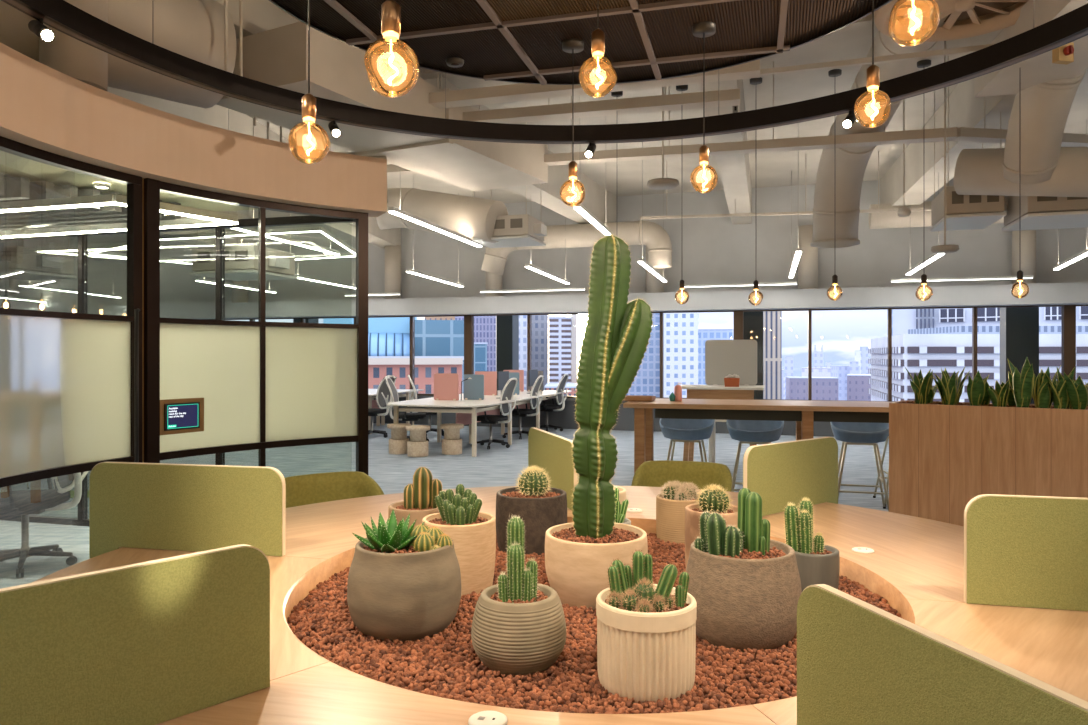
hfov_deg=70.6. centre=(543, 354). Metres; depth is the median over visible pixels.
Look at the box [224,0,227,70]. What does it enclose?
rod
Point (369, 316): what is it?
window
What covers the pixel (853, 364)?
tower
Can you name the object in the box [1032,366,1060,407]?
snake plant
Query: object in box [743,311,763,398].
column
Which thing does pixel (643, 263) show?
diffuser
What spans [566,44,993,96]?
support strut
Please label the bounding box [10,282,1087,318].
wall
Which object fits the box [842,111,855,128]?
track spotlight
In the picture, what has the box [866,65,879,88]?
socket
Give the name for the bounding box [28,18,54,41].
track spotlight
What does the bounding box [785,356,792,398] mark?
tower
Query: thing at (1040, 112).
ventilation duct
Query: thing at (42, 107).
bulkhead
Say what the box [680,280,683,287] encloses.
socket
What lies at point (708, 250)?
wall
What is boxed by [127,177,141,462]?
trim
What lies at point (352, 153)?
ventilation duct
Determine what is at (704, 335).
block
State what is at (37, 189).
acoustic baffle
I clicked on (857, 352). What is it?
tower
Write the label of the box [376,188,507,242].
ventilation duct
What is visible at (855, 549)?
outlet
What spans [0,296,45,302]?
linear light
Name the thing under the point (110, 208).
acoustic baffle
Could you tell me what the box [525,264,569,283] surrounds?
linear light
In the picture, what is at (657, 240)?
ventilation duct
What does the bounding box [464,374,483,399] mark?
divider
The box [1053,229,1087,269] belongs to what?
linear light
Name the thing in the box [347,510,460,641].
potted cactus
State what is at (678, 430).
bar stool
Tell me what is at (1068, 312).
window
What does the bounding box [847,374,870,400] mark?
block
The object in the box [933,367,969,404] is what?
snake plant
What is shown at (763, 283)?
wall light
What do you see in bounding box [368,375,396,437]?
office chair
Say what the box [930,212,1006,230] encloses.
drip tray
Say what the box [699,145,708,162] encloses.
socket
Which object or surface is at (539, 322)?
tower
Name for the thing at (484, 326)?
tower
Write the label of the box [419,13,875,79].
beam
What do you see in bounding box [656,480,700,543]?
potted cactus
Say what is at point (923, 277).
socket
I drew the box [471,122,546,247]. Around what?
air conditioning unit
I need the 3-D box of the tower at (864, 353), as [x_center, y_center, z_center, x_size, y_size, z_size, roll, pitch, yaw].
[175.925,28.390,422.770,4.669,66.119,6.300,0,0,23]
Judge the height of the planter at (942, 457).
1.127 m
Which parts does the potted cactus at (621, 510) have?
euphorbia stem, euphorbia stem, euphorbia stem, euphorbia stem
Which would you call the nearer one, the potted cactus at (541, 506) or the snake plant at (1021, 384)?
the potted cactus at (541, 506)
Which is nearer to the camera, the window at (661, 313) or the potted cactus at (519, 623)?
the potted cactus at (519, 623)
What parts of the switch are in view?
knob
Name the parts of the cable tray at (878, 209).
threaded rod, threaded rod, threaded rod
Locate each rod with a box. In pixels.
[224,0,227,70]
[239,0,242,75]
[267,122,268,138]
[280,126,281,141]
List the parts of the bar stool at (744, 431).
leg, leg, seat plate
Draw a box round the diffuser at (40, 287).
[22,286,119,297]
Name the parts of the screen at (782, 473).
edge trim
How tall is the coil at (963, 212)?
1.685 m
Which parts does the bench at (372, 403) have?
leg, modesty panel, leg, leg, under frame, leg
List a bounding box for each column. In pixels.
[293,319,318,322]
[496,315,518,371]
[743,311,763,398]
[1000,307,1038,402]
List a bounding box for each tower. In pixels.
[425,316,454,319]
[455,316,495,370]
[519,315,526,389]
[532,315,547,389]
[548,317,571,382]
[571,314,576,382]
[626,313,659,396]
[664,313,697,397]
[764,311,781,398]
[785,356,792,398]
[813,345,823,367]
[826,362,830,367]
[849,361,858,373]
[854,350,861,373]
[859,346,868,373]
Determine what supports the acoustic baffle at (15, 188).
hanging from the ceiling at (11, 165)
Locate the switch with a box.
[1052,42,1073,64]
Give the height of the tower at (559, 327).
70.218 m
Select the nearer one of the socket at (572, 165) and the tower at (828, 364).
the socket at (572, 165)
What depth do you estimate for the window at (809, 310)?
13.80 m
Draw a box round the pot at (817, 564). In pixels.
[795,545,839,591]
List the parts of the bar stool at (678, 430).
leg, leg, seat plate, leg, leg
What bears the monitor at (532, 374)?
on the desk at (467, 411)
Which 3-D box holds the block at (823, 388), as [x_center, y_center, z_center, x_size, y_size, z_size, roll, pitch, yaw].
[113.175,35.433,325.384,19.522,52.034,15.678,0,0,12]
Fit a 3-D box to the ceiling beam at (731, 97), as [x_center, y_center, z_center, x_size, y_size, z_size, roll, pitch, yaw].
[0.146,-2.592,6.925,3.137,0.895,0.160,0,0,15]
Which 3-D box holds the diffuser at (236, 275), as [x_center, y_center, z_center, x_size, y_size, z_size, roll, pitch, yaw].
[-3.733,-0.991,9.600,0.918,0.030,0.880,0,0,17]
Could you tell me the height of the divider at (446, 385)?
0.420 m
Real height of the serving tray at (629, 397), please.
0.038 m
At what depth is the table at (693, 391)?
9.63 m
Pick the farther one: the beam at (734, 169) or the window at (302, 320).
the window at (302, 320)
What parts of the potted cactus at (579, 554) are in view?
cactus stem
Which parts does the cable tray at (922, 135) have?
threaded rod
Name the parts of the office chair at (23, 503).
arm, arm, arm post, arm, seat, arm, arm post, arm, frame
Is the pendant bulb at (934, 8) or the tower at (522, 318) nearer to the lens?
the pendant bulb at (934, 8)
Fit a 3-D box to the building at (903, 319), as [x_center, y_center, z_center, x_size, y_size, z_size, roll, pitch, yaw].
[50.590,23.520,76.506,27.153,75.859,16.700,0,0,33]
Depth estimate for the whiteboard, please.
10.14 m
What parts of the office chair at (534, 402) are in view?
seat, frame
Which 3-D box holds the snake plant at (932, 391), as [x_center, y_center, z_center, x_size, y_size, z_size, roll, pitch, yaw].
[2.669,0.246,5.323,0.179,0.199,0.105,0,0,21]
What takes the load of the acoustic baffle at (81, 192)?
hanging from the ceiling at (11, 165)
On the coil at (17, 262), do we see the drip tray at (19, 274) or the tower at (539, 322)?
the drip tray at (19, 274)
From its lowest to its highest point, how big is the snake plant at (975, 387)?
0.248 m
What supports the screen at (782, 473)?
attached to the desk at (916, 564)
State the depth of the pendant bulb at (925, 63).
6.05 m
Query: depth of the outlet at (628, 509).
3.48 m
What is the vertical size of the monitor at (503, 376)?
0.440 m
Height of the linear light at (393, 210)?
1.601 m
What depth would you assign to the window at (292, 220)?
6.16 m
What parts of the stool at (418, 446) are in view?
seat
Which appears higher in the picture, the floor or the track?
the track
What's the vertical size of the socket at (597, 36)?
0.076 m
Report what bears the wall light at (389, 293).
attached to the wall at (1076, 293)
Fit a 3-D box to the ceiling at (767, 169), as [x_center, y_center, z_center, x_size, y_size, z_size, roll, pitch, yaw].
[-2.596,-3.150,8.117,27.233,0.200,24.233,0,0,0]
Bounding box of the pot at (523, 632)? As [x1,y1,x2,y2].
[471,583,566,675]
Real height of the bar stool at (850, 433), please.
0.886 m
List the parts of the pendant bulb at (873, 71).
bulb glass, cord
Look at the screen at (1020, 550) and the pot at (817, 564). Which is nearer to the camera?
the screen at (1020, 550)
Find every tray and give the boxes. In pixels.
[0,269,76,279]
[387,61,956,175]
[387,127,956,175]
[463,89,739,123]
[471,235,545,247]
[622,395,655,400]
[640,151,953,218]
[640,208,930,218]
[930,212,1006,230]
[953,97,1087,146]
[1002,211,1087,230]
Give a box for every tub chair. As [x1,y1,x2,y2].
[285,471,384,507]
[631,460,731,491]
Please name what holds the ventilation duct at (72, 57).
attached to the ventilation duct at (192, 29)
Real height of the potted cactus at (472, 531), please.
0.354 m
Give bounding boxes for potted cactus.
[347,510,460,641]
[388,466,442,528]
[422,484,495,595]
[471,514,566,675]
[496,464,566,554]
[545,234,654,609]
[596,549,696,702]
[613,486,625,517]
[614,488,630,524]
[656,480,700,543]
[685,484,737,566]
[686,488,801,651]
[784,497,839,591]
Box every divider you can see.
[434,373,458,399]
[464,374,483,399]
[475,371,497,394]
[503,370,523,391]
[509,372,518,394]
[527,371,542,390]
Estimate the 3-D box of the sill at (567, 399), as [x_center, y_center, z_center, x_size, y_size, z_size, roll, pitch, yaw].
[-2.603,0.870,16.007,28.500,0.040,0.048,0,0,17]
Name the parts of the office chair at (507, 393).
arm, seat, arm, frame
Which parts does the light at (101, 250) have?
linear light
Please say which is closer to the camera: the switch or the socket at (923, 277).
the switch
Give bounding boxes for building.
[323,317,463,393]
[868,326,1087,403]
[893,306,1087,334]
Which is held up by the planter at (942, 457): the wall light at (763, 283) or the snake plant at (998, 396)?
the snake plant at (998, 396)
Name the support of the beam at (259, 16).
attached to the ceiling at (767, 169)
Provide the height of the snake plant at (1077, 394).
0.251 m
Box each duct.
[0,0,236,108]
[39,0,107,91]
[217,21,547,191]
[232,280,247,302]
[338,152,387,202]
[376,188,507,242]
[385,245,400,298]
[481,220,671,274]
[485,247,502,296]
[646,245,663,292]
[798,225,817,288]
[810,13,947,247]
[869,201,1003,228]
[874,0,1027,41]
[954,147,1087,196]
[1002,69,1085,183]
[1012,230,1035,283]
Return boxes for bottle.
[669,383,681,400]
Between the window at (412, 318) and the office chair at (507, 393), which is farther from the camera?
the window at (412, 318)
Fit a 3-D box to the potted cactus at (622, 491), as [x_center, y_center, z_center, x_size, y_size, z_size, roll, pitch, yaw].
[0.239,0.659,3.220,0.210,0.263,0.210,0,0,13]
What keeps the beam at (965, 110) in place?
attached to the ceiling at (767, 169)
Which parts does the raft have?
open panel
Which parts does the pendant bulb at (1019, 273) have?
bulb glass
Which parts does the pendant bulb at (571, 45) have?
bulb glass, cord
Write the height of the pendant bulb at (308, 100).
0.879 m
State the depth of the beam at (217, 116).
9.43 m
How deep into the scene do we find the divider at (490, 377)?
13.55 m
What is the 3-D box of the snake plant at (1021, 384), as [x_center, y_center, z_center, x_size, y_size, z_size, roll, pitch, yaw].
[3.020,0.178,4.858,0.099,0.335,0.204,0,0,-18]
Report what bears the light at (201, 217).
attached to the ceiling at (11, 165)
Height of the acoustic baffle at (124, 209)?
0.130 m
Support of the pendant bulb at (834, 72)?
hanging from the support strut
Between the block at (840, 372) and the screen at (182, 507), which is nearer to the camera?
the screen at (182, 507)
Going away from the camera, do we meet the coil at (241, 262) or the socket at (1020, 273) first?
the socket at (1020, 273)
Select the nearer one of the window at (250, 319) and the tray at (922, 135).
the tray at (922, 135)
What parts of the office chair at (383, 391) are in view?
seat, frame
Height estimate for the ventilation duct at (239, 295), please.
1.130 m
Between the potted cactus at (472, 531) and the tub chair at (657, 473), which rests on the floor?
the tub chair at (657, 473)
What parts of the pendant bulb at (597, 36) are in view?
cord, bulb glass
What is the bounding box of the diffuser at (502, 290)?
[480,289,583,292]
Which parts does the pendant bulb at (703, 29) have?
cord, bulb glass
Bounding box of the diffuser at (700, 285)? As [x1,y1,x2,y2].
[699,284,795,286]
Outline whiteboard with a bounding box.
[705,340,756,385]
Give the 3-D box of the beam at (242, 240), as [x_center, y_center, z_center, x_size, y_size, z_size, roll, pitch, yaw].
[-8.200,-2.650,9.200,0.400,0.800,16.709,0,0,11]
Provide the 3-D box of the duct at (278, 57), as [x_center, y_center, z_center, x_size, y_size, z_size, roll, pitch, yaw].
[-1.252,-2.130,7.201,1.061,0.480,3.624,0,0,28]
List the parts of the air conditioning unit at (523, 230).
casing, threaded rod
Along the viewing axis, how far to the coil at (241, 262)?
9.30 m
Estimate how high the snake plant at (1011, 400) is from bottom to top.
0.174 m
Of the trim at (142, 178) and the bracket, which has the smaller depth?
the trim at (142, 178)
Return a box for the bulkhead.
[0,42,386,216]
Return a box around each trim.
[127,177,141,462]
[142,178,143,462]
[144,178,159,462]
[258,208,265,466]
[356,212,367,474]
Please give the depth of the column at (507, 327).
16.08 m
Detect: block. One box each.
[544,383,576,395]
[698,329,732,384]
[782,369,783,398]
[786,377,838,399]
[801,368,830,376]
[831,366,859,399]
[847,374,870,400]
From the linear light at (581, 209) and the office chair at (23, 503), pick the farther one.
the linear light at (581, 209)
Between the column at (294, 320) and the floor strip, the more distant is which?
the column at (294, 320)
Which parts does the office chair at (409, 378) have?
frame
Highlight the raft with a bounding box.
[269,0,892,84]
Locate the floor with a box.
[0,423,888,588]
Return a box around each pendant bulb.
[288,0,329,163]
[364,0,418,97]
[560,38,584,206]
[579,0,616,97]
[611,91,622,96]
[675,85,688,303]
[690,21,717,192]
[748,77,762,304]
[827,69,842,300]
[854,0,890,127]
[889,0,939,45]
[915,59,932,300]
[1011,270,1028,297]
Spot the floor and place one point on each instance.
(498, 465)
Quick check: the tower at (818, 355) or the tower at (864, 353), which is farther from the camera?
the tower at (818, 355)
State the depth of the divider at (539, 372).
15.06 m
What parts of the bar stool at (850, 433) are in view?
leg, leg, seat plate, leg, leg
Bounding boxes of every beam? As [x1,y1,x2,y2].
[108,87,400,247]
[160,211,256,246]
[212,0,615,223]
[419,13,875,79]
[429,59,759,108]
[440,72,739,123]
[697,79,751,224]
[880,78,1015,205]
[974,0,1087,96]
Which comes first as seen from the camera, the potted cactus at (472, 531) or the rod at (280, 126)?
the potted cactus at (472, 531)
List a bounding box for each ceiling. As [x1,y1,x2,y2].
[0,151,256,211]
[233,27,1087,217]
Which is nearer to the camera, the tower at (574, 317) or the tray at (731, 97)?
the tray at (731, 97)
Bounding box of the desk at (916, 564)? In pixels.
[32,485,1087,724]
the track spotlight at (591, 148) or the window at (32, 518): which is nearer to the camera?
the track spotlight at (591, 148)
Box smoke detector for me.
[897,99,910,216]
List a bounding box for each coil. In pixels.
[0,237,76,279]
[189,117,297,280]
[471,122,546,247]
[930,56,1006,230]
[1002,120,1087,230]
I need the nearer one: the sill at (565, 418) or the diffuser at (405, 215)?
the diffuser at (405, 215)
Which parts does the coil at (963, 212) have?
threaded rod, threaded rod, casing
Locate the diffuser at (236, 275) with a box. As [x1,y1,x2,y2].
[189,270,297,280]
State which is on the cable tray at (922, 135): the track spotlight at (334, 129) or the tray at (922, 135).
the tray at (922, 135)
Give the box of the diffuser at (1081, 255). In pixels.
[1054,252,1087,269]
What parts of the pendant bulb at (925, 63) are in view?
bulb glass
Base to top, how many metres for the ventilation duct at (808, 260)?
1.130 m
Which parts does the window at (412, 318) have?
pane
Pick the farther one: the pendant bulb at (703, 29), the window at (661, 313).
the window at (661, 313)
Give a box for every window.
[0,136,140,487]
[0,234,77,525]
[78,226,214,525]
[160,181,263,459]
[205,319,248,319]
[215,215,355,464]
[249,318,299,320]
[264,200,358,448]
[300,317,353,322]
[354,316,409,393]
[410,315,463,395]
[464,314,526,374]
[527,313,586,397]
[660,310,733,398]
[734,309,807,399]
[808,308,887,401]
[887,306,972,401]
[972,305,1063,404]
[1061,305,1087,405]
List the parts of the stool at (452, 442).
seat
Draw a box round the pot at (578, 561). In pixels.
[545,522,647,609]
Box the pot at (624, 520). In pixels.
[622,518,630,524]
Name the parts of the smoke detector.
stem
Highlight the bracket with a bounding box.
[732,105,737,112]
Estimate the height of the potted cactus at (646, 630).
0.323 m
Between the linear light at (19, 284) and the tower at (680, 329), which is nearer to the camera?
the linear light at (19, 284)
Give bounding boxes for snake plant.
[905,367,932,403]
[923,378,941,402]
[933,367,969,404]
[956,385,963,403]
[967,370,988,405]
[981,378,990,404]
[988,380,1009,406]
[1002,382,1015,405]
[1008,358,1033,407]
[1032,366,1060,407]
[1046,367,1075,408]
[1056,372,1087,409]
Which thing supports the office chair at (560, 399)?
on the floor
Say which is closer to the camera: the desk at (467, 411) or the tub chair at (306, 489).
the tub chair at (306, 489)
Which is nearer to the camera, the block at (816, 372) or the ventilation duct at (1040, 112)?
the ventilation duct at (1040, 112)
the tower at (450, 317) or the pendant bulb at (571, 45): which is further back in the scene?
the tower at (450, 317)
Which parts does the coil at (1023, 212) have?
casing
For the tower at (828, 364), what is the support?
on the ground
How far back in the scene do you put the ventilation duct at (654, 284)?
14.23 m
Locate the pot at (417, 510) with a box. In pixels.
[388,501,439,528]
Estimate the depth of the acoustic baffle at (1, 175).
4.84 m
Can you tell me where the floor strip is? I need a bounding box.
[0,490,88,497]
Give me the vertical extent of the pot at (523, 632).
0.187 m
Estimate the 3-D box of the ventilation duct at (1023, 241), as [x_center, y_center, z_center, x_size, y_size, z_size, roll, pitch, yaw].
[7.856,-1.705,12.586,0.340,1.130,0.340,0,0,0]
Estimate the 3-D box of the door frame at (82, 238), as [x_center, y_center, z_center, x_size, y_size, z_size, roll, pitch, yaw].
[-3.281,0.185,6.375,1.392,2.530,0.055,0,0,15]
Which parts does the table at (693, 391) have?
leg, leg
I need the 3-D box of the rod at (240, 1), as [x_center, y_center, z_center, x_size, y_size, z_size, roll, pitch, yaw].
[-2.049,-2.450,5.200,0.017,1.200,0.020,0,0,0]
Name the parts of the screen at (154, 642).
edge trim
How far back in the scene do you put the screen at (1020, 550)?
2.16 m
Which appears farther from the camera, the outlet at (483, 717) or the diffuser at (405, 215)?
the diffuser at (405, 215)
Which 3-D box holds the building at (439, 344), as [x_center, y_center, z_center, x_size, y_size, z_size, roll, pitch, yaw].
[-13.304,29.195,68.598,11.099,64.510,18.750,0,0,-11]
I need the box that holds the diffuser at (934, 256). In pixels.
[906,253,943,274]
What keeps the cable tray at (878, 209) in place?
hanging from the ceiling at (767, 169)
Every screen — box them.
[0,544,269,724]
[89,462,285,558]
[528,427,577,510]
[743,437,837,515]
[797,584,1087,724]
[964,494,1087,610]
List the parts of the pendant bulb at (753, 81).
bulb glass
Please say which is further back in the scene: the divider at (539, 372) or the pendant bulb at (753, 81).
the divider at (539, 372)
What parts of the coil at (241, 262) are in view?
casing, threaded rod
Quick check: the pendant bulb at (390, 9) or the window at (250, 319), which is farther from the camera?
the window at (250, 319)
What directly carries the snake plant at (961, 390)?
on the planter at (942, 457)
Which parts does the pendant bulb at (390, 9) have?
bulb glass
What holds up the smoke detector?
hanging from the ceiling at (767, 169)
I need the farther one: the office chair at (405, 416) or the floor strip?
the office chair at (405, 416)
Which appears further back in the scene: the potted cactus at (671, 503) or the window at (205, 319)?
the window at (205, 319)
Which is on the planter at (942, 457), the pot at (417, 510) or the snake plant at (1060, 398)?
the snake plant at (1060, 398)
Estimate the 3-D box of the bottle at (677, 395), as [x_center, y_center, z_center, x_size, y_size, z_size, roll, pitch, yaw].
[1.142,0.320,6.683,0.114,0.160,0.068,0,0,-6]
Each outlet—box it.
[468,711,507,724]
[627,508,641,511]
[852,547,873,552]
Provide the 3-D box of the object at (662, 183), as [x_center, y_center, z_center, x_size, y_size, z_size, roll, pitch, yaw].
[1.176,-2.355,7.600,0.320,1.390,0.320,0,0,0]
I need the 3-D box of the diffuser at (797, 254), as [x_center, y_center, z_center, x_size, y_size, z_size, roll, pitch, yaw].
[3.694,-1.304,11.345,0.060,0.010,3.393,0,0,16]
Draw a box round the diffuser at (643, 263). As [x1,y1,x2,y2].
[638,261,666,281]
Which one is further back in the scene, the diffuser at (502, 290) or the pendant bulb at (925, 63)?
the diffuser at (502, 290)
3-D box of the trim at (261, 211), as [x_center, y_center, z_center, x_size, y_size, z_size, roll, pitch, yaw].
[-1.978,0.185,5.396,0.035,2.530,0.035,0,0,44]
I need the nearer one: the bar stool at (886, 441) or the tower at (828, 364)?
the bar stool at (886, 441)
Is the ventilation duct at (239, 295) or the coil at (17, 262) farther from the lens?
the ventilation duct at (239, 295)
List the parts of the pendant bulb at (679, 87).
bulb glass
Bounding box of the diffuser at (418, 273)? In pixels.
[408,271,462,286]
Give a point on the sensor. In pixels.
(455, 62)
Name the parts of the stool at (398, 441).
seat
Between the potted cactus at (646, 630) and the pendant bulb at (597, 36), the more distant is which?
the pendant bulb at (597, 36)
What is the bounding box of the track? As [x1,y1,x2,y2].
[1,0,1087,143]
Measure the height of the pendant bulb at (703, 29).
0.742 m
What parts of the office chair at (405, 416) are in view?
frame, seat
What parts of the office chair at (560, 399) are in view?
seat, frame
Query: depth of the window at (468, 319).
15.76 m
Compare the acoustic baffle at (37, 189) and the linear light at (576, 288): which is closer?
the acoustic baffle at (37, 189)
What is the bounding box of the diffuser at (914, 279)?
[892,278,1029,281]
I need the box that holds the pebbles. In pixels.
[287,533,901,713]
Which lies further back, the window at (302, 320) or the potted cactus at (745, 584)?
the window at (302, 320)
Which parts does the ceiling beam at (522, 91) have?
threaded rod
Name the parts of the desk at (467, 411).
leg, leg, leg, leg, under frame, modesty panel, leg, leg, leg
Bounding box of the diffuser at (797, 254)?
[789,251,800,277]
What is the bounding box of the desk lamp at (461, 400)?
[458,378,471,401]
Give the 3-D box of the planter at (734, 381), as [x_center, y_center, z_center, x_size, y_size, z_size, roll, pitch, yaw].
[2.371,0.318,9.700,0.190,0.162,0.120,0,0,17]
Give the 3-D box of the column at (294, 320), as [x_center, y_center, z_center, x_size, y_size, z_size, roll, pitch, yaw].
[-5.480,-0.550,17.706,0.400,6.000,0.400,0,0,17]
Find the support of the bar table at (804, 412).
on the floor
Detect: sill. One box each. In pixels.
[373,397,833,436]
[401,396,627,401]
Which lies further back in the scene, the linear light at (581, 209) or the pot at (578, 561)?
the linear light at (581, 209)
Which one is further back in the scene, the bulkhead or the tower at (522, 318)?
the tower at (522, 318)
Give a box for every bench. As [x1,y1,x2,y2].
[368,389,423,433]
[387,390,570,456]
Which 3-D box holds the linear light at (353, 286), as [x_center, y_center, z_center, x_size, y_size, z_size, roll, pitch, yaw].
[-3.932,-2.175,13.982,0.070,1.751,2.391,0,0,13]
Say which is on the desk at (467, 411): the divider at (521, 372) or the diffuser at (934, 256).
the divider at (521, 372)
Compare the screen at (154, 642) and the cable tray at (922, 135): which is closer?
the screen at (154, 642)
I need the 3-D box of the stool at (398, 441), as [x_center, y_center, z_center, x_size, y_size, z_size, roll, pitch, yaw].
[-2.140,1.232,11.350,0.350,0.435,0.350,0,0,0]
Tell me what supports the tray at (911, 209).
on the cable tray at (878, 209)
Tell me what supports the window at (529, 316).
in the wall at (708, 250)
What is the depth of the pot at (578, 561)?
2.35 m
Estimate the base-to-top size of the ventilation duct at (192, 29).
0.820 m
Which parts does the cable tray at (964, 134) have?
threaded rod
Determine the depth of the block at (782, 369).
352.29 m
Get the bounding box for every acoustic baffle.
[0,173,3,194]
[0,176,28,200]
[0,181,53,201]
[0,188,99,214]
[0,192,121,218]
[0,200,161,226]
[0,202,180,230]
[0,206,126,222]
[54,185,77,197]
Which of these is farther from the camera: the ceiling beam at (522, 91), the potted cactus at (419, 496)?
the ceiling beam at (522, 91)
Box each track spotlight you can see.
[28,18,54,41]
[328,120,340,137]
[585,142,595,157]
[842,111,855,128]
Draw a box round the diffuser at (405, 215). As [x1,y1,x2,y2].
[389,211,481,246]
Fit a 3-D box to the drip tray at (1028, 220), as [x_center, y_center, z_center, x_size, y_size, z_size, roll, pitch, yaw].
[4.985,-1.293,7.400,0.816,0.030,0.880,0,0,17]
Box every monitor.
[497,371,508,398]
[527,369,537,393]
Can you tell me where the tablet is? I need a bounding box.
[160,398,203,434]
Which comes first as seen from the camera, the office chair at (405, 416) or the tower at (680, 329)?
the office chair at (405, 416)
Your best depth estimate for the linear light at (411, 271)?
13.36 m
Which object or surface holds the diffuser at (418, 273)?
attached to the linear light at (411, 271)
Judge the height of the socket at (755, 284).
0.076 m
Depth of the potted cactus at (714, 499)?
2.68 m
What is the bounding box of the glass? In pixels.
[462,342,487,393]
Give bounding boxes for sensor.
[446,57,463,67]
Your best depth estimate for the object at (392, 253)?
15.83 m
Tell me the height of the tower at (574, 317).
86.382 m
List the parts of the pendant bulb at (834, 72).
bulb glass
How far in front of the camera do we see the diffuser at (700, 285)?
13.42 m
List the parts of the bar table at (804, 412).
leg, leg, leg, leg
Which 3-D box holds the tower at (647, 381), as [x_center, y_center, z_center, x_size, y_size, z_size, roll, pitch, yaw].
[26.734,11.979,241.867,18.037,98.941,44.300,0,0,6]
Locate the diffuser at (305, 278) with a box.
[298,277,355,288]
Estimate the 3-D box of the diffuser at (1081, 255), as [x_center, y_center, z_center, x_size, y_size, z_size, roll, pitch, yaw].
[7.395,-1.304,10.781,0.060,0.010,2.125,0,0,24]
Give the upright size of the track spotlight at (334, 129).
0.122 m
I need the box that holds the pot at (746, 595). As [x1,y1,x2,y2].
[686,539,801,651]
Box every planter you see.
[724,374,739,386]
[889,400,1087,525]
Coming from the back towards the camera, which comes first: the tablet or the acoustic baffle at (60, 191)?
the acoustic baffle at (60, 191)
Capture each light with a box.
[0,194,237,238]
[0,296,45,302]
[18,238,120,297]
[89,109,355,263]
[93,183,110,188]
[195,278,276,292]
[290,236,355,288]
[344,292,399,295]
[388,191,481,246]
[406,193,463,286]
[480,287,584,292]
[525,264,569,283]
[574,203,610,234]
[638,142,666,281]
[684,282,796,286]
[789,171,801,277]
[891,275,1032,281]
[906,172,943,274]
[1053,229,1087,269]
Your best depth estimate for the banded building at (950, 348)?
51.99 m
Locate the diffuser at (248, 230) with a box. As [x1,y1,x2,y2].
[231,228,339,254]
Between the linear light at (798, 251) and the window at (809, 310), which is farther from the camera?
the window at (809, 310)
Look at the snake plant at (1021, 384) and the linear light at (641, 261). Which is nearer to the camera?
the snake plant at (1021, 384)
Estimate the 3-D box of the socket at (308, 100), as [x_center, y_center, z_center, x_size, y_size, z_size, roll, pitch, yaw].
[-0.715,-0.757,2.340,0.042,0.076,0.042,0,0,0]
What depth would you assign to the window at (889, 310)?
13.41 m
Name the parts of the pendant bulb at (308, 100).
cord, bulb glass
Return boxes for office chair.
[0,471,88,577]
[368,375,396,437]
[385,377,428,441]
[408,375,443,436]
[471,378,518,448]
[502,375,543,438]
[534,374,569,431]
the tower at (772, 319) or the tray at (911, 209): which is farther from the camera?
the tower at (772, 319)
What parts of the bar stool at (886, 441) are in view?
leg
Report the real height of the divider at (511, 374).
0.400 m
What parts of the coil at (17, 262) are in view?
casing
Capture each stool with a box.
[387,423,410,454]
[406,425,429,456]
[440,423,463,454]
[659,418,714,461]
[726,420,783,491]
[830,422,888,511]
[873,434,888,505]
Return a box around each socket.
[302,93,315,118]
[381,0,400,35]
[569,161,576,176]
[591,29,604,54]
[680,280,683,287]
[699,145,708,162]
[753,280,758,288]
[832,275,837,283]
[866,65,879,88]
[921,274,926,283]
[1017,270,1022,279]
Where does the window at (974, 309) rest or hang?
in the wall at (708, 250)
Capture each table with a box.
[623,398,891,473]
[680,385,764,460]
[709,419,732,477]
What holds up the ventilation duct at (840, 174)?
hanging from the ceiling at (767, 169)
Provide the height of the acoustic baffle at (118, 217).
0.130 m
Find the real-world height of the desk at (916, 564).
0.739 m
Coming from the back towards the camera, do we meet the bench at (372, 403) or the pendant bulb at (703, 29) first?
the bench at (372, 403)
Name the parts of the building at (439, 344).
cornice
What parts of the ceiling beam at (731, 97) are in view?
threaded rod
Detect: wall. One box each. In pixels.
[0,178,1087,307]
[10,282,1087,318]
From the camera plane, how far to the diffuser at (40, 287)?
15.79 m
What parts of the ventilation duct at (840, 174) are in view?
duct cap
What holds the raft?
hanging from the ceiling at (767, 169)
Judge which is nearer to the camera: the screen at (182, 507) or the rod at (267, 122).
the screen at (182, 507)

